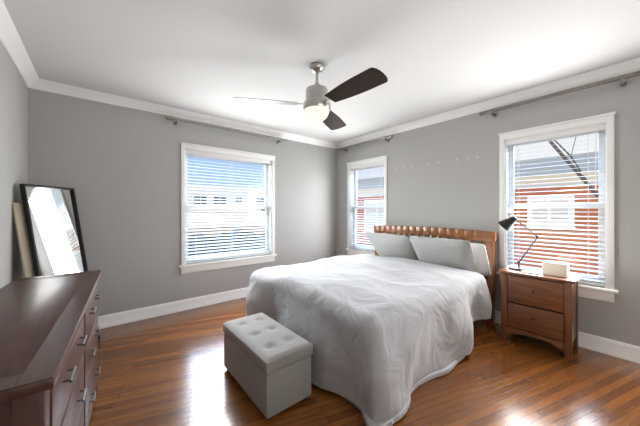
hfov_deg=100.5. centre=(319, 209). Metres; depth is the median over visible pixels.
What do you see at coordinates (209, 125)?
curtain rod
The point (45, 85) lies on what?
crown molding
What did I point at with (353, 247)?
window
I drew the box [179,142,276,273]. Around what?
window
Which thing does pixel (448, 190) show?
wall
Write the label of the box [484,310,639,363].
baseboard
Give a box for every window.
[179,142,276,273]
[345,155,387,254]
[496,111,618,302]
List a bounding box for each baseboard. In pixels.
[98,287,247,328]
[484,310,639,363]
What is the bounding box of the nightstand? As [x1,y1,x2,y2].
[498,265,580,360]
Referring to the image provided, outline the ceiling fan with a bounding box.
[233,62,387,129]
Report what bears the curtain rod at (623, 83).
attached to the wall at (448, 190)
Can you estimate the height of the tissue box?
0.123 m
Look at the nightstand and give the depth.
2.45 m
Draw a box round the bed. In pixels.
[246,225,496,425]
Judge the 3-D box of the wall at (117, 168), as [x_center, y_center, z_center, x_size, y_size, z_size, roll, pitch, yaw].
[-1.300,0.015,3.909,4.370,2.550,0.160,0,0,-40]
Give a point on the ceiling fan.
(316, 104)
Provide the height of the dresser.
0.852 m
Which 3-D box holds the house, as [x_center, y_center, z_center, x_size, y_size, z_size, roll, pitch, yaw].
[-4.841,0.713,14.345,12.704,4.007,13.843,0,0,-40]
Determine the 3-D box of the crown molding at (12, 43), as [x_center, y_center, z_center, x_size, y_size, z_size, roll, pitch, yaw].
[-1.148,-1.218,0.614,0.085,0.085,5.110,0,0,-40]
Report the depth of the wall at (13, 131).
2.09 m
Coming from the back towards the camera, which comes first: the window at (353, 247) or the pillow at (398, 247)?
the window at (353, 247)
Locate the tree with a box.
[549,140,598,199]
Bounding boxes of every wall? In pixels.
[0,42,27,288]
[28,88,335,315]
[336,71,639,346]
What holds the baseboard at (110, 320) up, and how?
attached to the wall at (117, 168)
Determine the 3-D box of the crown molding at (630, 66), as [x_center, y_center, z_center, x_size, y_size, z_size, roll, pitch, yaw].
[1.908,-1.218,3.142,0.085,0.085,5.110,0,0,-40]
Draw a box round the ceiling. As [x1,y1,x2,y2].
[3,0,639,142]
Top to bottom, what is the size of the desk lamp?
0.548 m
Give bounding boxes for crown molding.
[0,0,39,88]
[36,79,335,147]
[333,57,639,148]
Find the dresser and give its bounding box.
[0,270,101,425]
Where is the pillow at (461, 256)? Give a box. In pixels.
[409,236,478,272]
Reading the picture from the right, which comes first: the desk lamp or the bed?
the desk lamp
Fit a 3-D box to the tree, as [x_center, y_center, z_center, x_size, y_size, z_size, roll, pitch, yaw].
[4.242,-3.331,4.350,7.110,10.467,5.967,0,0,-40]
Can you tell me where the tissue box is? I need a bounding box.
[542,260,568,277]
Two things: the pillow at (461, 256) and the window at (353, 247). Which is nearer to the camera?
the pillow at (461, 256)
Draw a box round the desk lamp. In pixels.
[498,215,538,270]
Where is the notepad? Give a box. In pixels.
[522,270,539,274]
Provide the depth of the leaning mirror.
2.32 m
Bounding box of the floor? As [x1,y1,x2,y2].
[89,297,639,425]
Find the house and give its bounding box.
[187,184,264,257]
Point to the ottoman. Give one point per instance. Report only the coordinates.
(267, 362)
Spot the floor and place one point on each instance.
(168, 370)
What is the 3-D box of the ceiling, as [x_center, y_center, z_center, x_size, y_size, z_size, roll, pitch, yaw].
[0.380,-1.310,1.878,4.370,0.100,5.430,0,0,-40]
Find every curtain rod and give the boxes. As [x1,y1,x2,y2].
[165,115,287,143]
[338,135,392,151]
[479,71,639,116]
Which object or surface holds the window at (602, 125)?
in the wall at (448, 190)
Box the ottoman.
[223,312,312,419]
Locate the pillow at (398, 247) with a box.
[365,232,421,263]
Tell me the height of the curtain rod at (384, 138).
0.073 m

